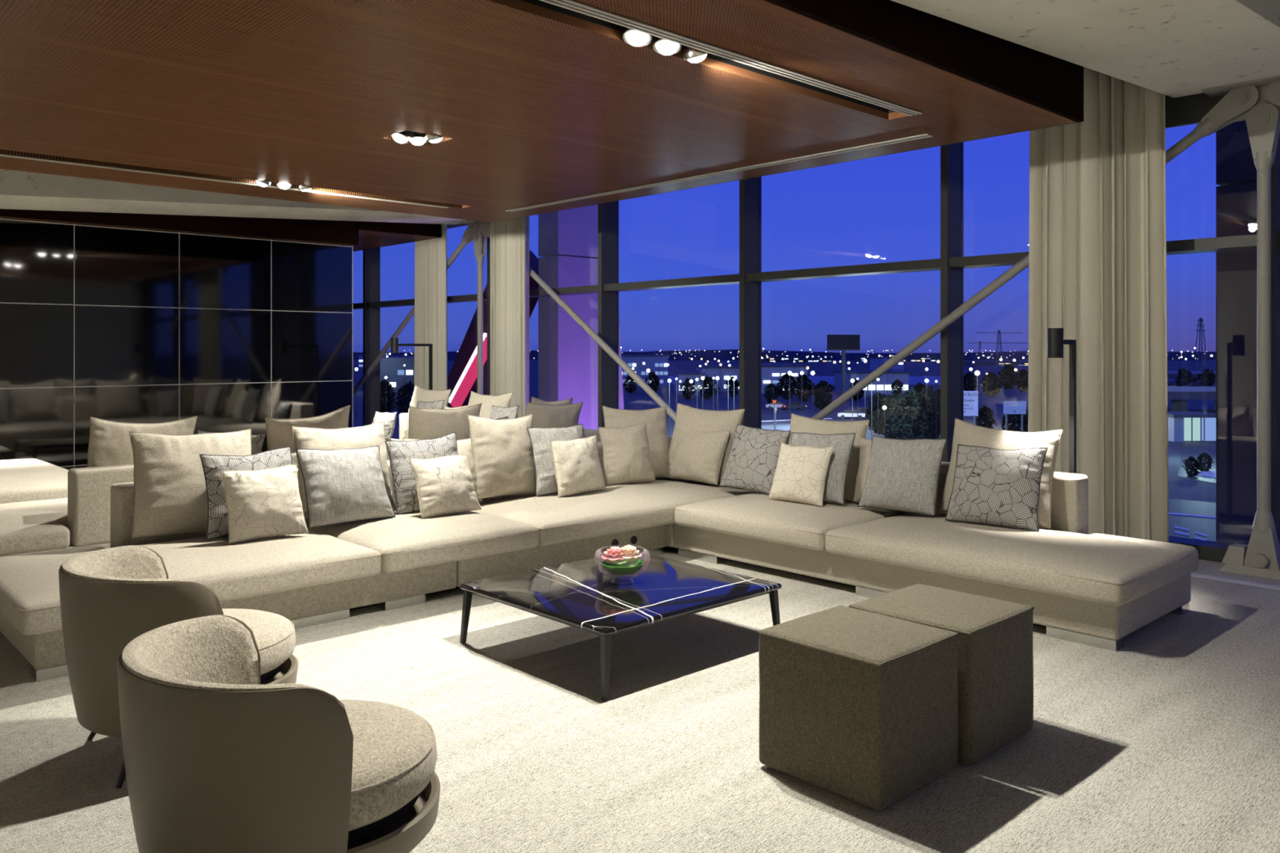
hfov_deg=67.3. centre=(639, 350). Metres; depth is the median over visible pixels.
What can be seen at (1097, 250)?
curtain
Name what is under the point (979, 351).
pylon
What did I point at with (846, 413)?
car
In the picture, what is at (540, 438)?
pillow
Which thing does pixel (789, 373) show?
street lamp
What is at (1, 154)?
ceiling vent
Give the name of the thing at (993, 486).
pillow
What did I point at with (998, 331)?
pylon
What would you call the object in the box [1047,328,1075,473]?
floor lamp
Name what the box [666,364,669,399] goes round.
street lamp
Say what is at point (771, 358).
building
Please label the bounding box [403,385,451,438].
pillow
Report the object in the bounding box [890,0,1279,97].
ceiling
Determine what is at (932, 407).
tree
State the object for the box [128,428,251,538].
pillow
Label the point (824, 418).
road marking
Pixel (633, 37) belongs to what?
recessed light
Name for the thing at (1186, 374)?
tree
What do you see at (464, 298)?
window
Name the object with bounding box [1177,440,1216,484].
road
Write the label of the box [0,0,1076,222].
ceiling
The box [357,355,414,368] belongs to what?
building
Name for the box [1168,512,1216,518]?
road marking
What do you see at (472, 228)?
diagonal brace
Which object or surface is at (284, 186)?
recessed light
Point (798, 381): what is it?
tree
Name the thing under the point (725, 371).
building
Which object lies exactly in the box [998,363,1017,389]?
tree
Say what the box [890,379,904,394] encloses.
tree
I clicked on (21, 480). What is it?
sofa cushion
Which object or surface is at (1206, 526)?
road
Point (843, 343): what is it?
billboard
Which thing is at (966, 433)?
pillow
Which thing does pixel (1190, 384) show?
car
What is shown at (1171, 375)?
viaduct
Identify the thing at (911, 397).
tree
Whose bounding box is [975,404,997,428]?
tree
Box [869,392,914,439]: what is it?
tree
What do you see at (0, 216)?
ceiling
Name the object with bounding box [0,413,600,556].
sofa
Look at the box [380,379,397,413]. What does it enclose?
tree
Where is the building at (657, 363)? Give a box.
[621,354,669,386]
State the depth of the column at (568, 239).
14.07 m
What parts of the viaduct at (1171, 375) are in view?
railing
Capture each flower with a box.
[601,546,625,563]
[619,545,641,561]
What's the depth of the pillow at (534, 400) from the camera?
9.36 m
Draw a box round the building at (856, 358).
[853,355,940,361]
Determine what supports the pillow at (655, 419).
on the sofa at (1093, 589)
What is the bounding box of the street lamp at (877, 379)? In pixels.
[876,377,879,435]
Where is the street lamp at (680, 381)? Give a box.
[679,380,681,404]
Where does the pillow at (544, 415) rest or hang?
on the sofa at (82, 518)
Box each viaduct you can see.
[1167,371,1216,382]
[1167,386,1216,411]
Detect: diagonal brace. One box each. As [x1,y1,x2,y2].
[352,221,478,396]
[477,221,675,421]
[786,85,1259,444]
[1265,80,1279,106]
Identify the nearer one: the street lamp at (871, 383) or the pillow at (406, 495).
the pillow at (406, 495)
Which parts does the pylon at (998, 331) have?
leg, leg, cross arm, leg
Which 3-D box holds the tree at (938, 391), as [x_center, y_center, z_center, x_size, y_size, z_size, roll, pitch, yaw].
[39.772,8.096,127.431,5.777,6.236,5.043,0,0,-6]
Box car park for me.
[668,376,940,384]
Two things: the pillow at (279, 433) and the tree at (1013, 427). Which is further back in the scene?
the tree at (1013, 427)
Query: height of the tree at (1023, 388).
6.525 m
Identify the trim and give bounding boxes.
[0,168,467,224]
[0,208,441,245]
[0,218,353,468]
[494,0,1084,222]
[520,0,896,113]
[1164,93,1224,128]
[1191,573,1279,590]
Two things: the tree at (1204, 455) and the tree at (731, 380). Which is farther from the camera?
the tree at (731, 380)
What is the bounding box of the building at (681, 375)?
[672,370,705,395]
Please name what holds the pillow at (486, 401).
on the sofa at (82, 518)
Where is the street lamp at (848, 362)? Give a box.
[847,361,849,390]
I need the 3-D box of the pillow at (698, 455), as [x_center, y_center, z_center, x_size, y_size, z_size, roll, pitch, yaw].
[0.469,0.837,7.847,0.544,0.454,0.266,0,0,44]
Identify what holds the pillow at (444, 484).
on the sofa at (1093, 589)
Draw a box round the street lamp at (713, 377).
[712,377,714,410]
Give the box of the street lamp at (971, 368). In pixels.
[968,367,972,391]
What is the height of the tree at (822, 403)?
5.873 m
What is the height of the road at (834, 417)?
0.050 m
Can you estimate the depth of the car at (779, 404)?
178.88 m
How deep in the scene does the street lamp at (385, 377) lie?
117.26 m
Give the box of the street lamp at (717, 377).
[715,376,719,410]
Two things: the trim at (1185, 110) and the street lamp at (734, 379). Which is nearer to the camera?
the trim at (1185, 110)
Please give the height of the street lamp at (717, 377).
8.099 m
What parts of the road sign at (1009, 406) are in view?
post, panel, post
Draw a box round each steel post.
[458,220,488,395]
[1201,75,1279,579]
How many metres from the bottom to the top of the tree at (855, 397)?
5.389 m
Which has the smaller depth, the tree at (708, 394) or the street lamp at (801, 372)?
the street lamp at (801, 372)
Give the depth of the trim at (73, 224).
11.08 m
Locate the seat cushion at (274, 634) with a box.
[222,608,296,675]
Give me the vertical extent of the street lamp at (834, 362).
8.229 m
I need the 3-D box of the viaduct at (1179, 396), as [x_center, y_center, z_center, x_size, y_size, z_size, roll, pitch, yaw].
[101.864,8.672,174.950,31.691,4.656,10.100,0,0,0]
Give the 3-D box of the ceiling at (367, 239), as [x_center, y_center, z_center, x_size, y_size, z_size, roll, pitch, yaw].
[-5.383,-1.630,15.472,1.270,0.040,6.070,0,0,-43]
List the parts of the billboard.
panel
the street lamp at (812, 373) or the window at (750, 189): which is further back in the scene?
the street lamp at (812, 373)
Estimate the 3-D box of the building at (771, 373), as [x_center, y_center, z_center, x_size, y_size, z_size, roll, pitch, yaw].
[36.535,7.414,265.000,14.748,7.172,30.600,0,0,0]
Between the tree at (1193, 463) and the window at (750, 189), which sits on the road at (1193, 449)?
the tree at (1193, 463)
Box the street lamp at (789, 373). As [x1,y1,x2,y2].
[787,371,791,422]
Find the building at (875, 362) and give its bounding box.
[869,356,903,371]
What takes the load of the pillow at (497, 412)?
on the sofa at (82, 518)
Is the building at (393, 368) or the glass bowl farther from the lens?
the building at (393, 368)
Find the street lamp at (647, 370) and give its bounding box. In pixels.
[646,368,649,408]
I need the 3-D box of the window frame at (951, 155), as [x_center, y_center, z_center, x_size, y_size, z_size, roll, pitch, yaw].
[1.971,-0.210,9.239,0.280,3.420,2.300,0,0,-43]
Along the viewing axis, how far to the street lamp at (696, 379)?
109.45 m
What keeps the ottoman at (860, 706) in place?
on the floor
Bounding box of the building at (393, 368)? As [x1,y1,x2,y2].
[380,356,414,391]
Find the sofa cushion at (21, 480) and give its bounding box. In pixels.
[0,457,68,504]
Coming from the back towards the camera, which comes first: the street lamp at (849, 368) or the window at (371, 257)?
the street lamp at (849, 368)
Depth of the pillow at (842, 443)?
6.67 m
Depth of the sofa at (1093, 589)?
5.52 m
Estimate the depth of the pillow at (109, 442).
6.44 m
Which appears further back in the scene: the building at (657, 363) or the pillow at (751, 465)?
the building at (657, 363)
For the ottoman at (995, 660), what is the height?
0.510 m
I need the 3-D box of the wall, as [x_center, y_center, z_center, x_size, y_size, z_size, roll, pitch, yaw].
[-7.356,0.050,9.663,9.500,2.900,0.160,0,0,-43]
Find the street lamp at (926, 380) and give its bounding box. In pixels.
[924,378,928,422]
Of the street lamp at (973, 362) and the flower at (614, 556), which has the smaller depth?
the flower at (614, 556)
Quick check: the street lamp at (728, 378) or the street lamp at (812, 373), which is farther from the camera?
the street lamp at (812, 373)
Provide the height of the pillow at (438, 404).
0.537 m
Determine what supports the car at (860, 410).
on the road at (834, 417)
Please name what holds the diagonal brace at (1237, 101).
attached to the steel post at (1260, 557)
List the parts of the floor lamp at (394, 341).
arm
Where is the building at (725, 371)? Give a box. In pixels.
[695,364,739,391]
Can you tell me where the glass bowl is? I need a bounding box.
[594,546,649,584]
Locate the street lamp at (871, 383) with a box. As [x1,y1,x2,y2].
[871,382,871,439]
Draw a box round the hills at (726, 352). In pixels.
[352,349,1216,356]
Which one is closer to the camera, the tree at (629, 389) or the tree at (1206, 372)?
the tree at (629, 389)
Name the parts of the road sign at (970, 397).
panel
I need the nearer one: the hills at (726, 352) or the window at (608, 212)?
the window at (608, 212)
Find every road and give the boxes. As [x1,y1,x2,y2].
[761,413,888,425]
[974,420,1024,431]
[1168,498,1216,542]
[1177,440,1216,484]
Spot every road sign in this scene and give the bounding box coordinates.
[771,399,777,430]
[773,406,777,430]
[963,391,981,424]
[1003,400,1026,431]
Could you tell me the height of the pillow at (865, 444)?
0.465 m
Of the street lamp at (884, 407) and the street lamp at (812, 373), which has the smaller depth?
the street lamp at (884, 407)
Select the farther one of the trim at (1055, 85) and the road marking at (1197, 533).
the road marking at (1197, 533)
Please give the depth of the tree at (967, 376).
249.45 m
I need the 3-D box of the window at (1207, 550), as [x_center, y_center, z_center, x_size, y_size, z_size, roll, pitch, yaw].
[3.589,-0.210,7.514,0.280,3.420,2.430,0,0,-43]
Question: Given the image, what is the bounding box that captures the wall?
[0,217,352,470]
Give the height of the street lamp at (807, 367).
7.965 m
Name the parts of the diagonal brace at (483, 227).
rod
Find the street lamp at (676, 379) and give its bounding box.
[675,377,677,413]
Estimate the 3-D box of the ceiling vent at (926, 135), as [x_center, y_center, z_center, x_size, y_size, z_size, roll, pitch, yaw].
[0.282,-1.399,7.925,0.080,0.011,4.670,0,0,-43]
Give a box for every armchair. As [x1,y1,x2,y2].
[58,545,297,788]
[116,614,439,852]
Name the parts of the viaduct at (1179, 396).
railing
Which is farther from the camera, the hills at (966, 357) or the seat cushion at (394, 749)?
the hills at (966, 357)
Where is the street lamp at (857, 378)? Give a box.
[857,377,858,421]
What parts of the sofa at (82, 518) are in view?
backrest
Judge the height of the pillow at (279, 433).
0.658 m
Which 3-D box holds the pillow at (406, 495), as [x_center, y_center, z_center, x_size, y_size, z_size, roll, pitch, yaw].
[-1.416,0.815,6.444,0.544,0.503,0.234,0,0,-44]
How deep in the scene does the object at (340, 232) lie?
11.81 m
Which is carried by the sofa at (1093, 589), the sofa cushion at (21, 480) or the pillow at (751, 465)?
the pillow at (751, 465)
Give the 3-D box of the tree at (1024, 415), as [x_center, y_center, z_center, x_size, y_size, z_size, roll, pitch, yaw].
[51.055,9.258,125.220,3.466,3.741,3.026,0,0,44]
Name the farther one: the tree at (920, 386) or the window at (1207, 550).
the tree at (920, 386)
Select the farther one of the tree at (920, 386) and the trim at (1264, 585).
the tree at (920, 386)
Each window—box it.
[352,247,380,426]
[367,223,490,439]
[528,200,618,426]
[604,176,761,428]
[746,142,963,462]
[949,133,1279,562]
[1276,232,1279,244]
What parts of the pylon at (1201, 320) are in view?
leg, leg, leg, leg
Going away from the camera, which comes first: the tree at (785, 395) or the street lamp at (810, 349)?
the tree at (785, 395)
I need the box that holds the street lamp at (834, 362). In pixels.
[833,360,835,391]
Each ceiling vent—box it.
[0,153,448,208]
[505,133,933,212]
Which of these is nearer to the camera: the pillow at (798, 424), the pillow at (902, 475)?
the pillow at (902, 475)
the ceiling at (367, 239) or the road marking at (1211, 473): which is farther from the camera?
the road marking at (1211, 473)
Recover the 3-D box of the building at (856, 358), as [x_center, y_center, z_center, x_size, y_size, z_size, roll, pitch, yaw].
[257.739,8.096,965.000,79.661,5.808,30.600,0,0,0]
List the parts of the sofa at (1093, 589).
backrest, backrest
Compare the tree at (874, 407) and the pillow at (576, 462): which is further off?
the tree at (874, 407)
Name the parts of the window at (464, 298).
sill, head rail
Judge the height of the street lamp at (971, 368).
7.850 m
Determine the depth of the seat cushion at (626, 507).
6.75 m
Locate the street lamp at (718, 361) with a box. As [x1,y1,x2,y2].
[717,360,719,391]
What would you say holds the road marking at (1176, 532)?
on the road at (1206, 526)
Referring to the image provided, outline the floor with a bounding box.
[0,547,1279,852]
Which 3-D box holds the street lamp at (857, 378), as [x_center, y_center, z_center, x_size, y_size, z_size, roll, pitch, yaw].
[22.873,6.927,101.044,0.213,8.147,0.203,0,0,-43]
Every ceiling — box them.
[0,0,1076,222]
[0,216,355,245]
[352,229,438,251]
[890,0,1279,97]
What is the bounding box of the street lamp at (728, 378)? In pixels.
[726,376,730,410]
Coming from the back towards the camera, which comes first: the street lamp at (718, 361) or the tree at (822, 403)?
the street lamp at (718, 361)
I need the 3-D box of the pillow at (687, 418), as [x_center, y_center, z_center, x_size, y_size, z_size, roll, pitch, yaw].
[0.521,0.763,7.948,0.676,0.637,0.279,0,0,33]
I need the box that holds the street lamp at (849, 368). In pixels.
[848,367,850,409]
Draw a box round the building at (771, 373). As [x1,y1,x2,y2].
[761,364,808,392]
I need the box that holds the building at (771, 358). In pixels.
[761,355,832,362]
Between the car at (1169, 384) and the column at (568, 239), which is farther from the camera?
the car at (1169, 384)
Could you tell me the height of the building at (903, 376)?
5.748 m
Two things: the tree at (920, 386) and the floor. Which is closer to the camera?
the floor
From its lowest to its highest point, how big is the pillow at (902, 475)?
0.491 m
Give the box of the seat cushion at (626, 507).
[473,480,758,546]
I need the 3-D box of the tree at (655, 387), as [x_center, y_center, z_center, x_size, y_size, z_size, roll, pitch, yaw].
[3.317,8.387,257.836,5.200,5.612,4.538,0,0,-12]
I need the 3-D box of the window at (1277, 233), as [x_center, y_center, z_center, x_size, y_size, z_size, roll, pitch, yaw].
[5.222,-0.210,5.776,0.280,3.420,2.340,0,0,-43]
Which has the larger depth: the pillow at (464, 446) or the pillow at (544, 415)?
the pillow at (544, 415)
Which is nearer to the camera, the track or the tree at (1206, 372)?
the track
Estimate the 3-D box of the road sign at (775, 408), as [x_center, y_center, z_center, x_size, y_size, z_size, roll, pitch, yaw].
[17.784,9.149,126.060,0.470,3.702,0.120,0,0,0]
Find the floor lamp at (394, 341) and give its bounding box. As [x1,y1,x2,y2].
[391,337,432,390]
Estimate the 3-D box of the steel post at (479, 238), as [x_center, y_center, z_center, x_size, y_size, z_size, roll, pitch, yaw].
[-2.209,-0.158,13.282,0.260,3.315,0.680,0,0,-43]
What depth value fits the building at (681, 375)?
240.01 m
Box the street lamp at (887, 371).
[887,370,888,395]
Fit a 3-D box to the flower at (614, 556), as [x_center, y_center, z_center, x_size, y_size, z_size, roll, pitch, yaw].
[-0.129,1.049,4.955,0.140,0.078,0.140,0,0,-43]
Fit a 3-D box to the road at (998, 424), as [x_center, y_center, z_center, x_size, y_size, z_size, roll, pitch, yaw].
[51.878,10.965,135.339,61.463,0.050,15.384,0,0,-43]
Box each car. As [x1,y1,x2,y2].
[765,401,784,408]
[781,401,806,410]
[837,409,865,419]
[855,408,873,415]
[1167,382,1177,386]
[1180,382,1208,386]
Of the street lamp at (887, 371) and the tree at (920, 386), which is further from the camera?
the street lamp at (887, 371)
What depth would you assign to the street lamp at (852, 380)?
109.91 m
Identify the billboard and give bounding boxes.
[826,334,860,404]
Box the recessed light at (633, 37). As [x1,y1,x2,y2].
[622,26,708,62]
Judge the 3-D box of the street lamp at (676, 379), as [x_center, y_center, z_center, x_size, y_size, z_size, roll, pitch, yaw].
[4.456,7.147,117.429,0.293,7.706,0.278,0,0,-43]
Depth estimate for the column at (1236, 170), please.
7.92 m
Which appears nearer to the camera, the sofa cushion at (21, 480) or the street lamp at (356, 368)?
the sofa cushion at (21, 480)
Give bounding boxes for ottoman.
[756,605,959,810]
[848,583,1034,765]
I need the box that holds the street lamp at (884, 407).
[882,405,886,437]
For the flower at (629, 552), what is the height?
0.078 m
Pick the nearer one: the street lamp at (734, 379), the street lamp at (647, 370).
the street lamp at (734, 379)
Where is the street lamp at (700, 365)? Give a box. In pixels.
[699,364,701,408]
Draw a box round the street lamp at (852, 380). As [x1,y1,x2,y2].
[850,378,854,421]
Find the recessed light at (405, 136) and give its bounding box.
[391,130,443,145]
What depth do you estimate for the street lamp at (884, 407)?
102.10 m
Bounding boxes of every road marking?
[761,417,831,422]
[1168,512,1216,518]
[1174,525,1189,531]
[1174,530,1189,536]
[1195,531,1207,537]
[1197,470,1216,478]
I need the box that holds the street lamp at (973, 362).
[973,361,973,391]
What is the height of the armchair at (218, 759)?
0.734 m
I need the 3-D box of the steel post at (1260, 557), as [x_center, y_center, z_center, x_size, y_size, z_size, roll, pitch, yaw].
[4.194,-0.158,6.461,0.260,3.315,0.680,0,0,-43]
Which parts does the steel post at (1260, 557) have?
gusset plate, plate, rod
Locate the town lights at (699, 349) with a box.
[386,349,1195,359]
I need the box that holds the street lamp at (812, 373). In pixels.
[810,371,814,417]
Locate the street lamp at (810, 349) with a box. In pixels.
[809,349,810,375]
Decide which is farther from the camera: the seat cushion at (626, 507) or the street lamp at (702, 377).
the street lamp at (702, 377)
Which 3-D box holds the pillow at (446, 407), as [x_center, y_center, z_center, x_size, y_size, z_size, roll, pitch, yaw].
[-2.050,0.828,10.453,0.438,0.474,0.203,0,0,41]
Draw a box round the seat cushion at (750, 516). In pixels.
[674,493,906,551]
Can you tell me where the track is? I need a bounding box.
[539,0,922,115]
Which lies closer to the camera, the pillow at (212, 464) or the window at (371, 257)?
the pillow at (212, 464)
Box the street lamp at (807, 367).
[806,366,808,408]
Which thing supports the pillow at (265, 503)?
on the sofa at (1093, 589)
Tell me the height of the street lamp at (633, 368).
8.238 m
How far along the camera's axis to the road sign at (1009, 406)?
109.94 m
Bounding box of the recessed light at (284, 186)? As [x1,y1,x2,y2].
[256,180,312,191]
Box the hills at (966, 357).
[352,353,1216,360]
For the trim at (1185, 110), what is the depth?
6.89 m
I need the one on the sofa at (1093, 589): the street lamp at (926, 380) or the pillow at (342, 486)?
the pillow at (342, 486)
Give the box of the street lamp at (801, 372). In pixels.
[800,371,803,416]
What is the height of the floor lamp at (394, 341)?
1.655 m
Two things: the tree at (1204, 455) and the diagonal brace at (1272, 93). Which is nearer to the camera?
the diagonal brace at (1272, 93)
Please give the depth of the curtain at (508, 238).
12.52 m
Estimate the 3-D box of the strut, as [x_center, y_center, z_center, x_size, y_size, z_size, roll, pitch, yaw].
[-5.297,4.745,19.435,0.920,12.923,10.123,0,0,-43]
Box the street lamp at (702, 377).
[701,376,704,409]
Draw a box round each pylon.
[975,329,1022,368]
[977,341,982,360]
[1193,317,1208,368]
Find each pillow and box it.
[87,416,197,466]
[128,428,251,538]
[197,430,266,454]
[199,445,292,539]
[220,464,308,543]
[265,404,350,452]
[291,421,395,520]
[296,445,395,528]
[371,411,397,439]
[385,431,457,515]
[402,438,482,502]
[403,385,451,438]
[408,403,481,439]
[408,454,481,518]
[416,400,444,408]
[444,405,467,409]
[467,391,512,418]
[467,413,535,499]
[489,404,519,419]
[495,416,507,419]
[524,401,583,427]
[527,423,584,496]
[531,396,573,405]
[550,435,605,497]
[598,422,655,485]
[602,405,669,477]
[665,403,745,482]
[666,429,730,484]
[719,423,791,494]
[768,442,833,506]
[786,413,869,502]
[790,432,855,504]
[853,437,871,502]
[857,435,947,516]
[937,417,1062,528]
[945,444,1047,531]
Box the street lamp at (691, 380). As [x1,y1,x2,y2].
[689,379,693,407]
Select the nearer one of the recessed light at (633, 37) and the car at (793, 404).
the recessed light at (633, 37)
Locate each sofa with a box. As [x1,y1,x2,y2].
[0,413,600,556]
[0,435,1198,682]
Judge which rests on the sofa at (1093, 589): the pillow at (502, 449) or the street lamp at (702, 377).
the pillow at (502, 449)
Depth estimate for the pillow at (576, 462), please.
7.06 m
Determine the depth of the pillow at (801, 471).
6.67 m
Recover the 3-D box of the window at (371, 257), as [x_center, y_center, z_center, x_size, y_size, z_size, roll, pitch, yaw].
[-5.322,-0.210,17.007,0.280,3.420,2.450,0,0,-43]
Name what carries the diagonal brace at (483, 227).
attached to the steel post at (479, 238)
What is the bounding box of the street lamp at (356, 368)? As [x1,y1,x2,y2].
[355,367,358,419]
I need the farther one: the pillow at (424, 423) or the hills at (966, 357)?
the hills at (966, 357)
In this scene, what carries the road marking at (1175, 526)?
on the road at (1206, 526)
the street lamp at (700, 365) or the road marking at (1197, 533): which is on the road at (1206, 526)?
the road marking at (1197, 533)
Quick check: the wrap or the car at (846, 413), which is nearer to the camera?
the wrap
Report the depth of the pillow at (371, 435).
6.17 m
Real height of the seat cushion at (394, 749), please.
0.157 m
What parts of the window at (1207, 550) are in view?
sill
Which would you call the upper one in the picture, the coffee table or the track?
the track
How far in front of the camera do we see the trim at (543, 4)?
4.88 m
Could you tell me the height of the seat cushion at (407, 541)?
0.190 m
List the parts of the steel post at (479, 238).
gusset plate, rod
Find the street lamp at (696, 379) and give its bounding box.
[695,377,697,408]
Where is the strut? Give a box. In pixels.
[447,250,537,407]
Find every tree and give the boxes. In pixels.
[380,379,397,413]
[388,380,413,414]
[622,375,636,392]
[644,371,661,391]
[679,377,696,399]
[697,374,719,399]
[724,376,739,396]
[763,382,780,403]
[776,373,797,399]
[792,373,814,401]
[811,380,835,409]
[849,378,864,400]
[864,392,893,434]
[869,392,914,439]
[880,386,934,439]
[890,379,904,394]
[908,386,940,439]
[912,382,931,405]
[923,388,940,431]
[963,372,977,391]
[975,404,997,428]
[979,371,1002,396]
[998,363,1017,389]
[1001,413,1025,431]
[1013,368,1028,391]
[1022,408,1027,432]
[1175,367,1196,386]
[1182,456,1199,476]
[1195,368,1216,386]
[1195,452,1213,471]
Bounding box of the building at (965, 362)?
[963,360,1028,365]
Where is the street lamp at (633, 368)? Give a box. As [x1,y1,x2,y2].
[631,367,634,409]
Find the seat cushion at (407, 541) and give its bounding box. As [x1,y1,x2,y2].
[307,511,538,573]
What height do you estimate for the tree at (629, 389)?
5.389 m
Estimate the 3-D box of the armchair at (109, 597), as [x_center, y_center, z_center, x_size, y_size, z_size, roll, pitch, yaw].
[-1.738,1.138,3.657,0.824,0.734,0.793,0,0,-17]
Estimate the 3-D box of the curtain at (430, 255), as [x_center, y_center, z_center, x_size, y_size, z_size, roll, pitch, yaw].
[-3.062,-0.455,13.982,0.148,3.880,0.841,0,0,-42]
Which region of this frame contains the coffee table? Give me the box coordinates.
[459,551,781,701]
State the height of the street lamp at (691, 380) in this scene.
8.067 m
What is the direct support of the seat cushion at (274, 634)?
on the armchair at (109, 597)
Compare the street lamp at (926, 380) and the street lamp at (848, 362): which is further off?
the street lamp at (848, 362)
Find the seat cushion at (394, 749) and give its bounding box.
[338,699,437,831]
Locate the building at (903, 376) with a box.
[833,369,910,395]
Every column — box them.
[537,204,623,429]
[1216,120,1257,545]
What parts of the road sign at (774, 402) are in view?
post, panel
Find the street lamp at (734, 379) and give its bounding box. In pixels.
[733,377,735,409]
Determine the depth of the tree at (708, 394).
216.67 m
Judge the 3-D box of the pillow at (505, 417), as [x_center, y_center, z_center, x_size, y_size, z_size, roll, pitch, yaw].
[-1.424,0.843,8.963,0.416,0.450,0.225,0,0,-39]
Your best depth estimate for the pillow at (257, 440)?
7.24 m
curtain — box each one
[413,224,447,390]
[489,216,528,417]
[1027,66,1168,542]
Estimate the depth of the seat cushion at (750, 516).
6.44 m
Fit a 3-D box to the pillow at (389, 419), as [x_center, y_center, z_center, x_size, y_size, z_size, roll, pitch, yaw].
[-3.097,0.893,11.572,0.469,0.331,0.192,0,0,41]
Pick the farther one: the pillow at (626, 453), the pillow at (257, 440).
the pillow at (626, 453)
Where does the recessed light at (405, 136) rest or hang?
in the ceiling at (530, 104)
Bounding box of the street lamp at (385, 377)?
[384,376,386,412]
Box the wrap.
[600,555,643,575]

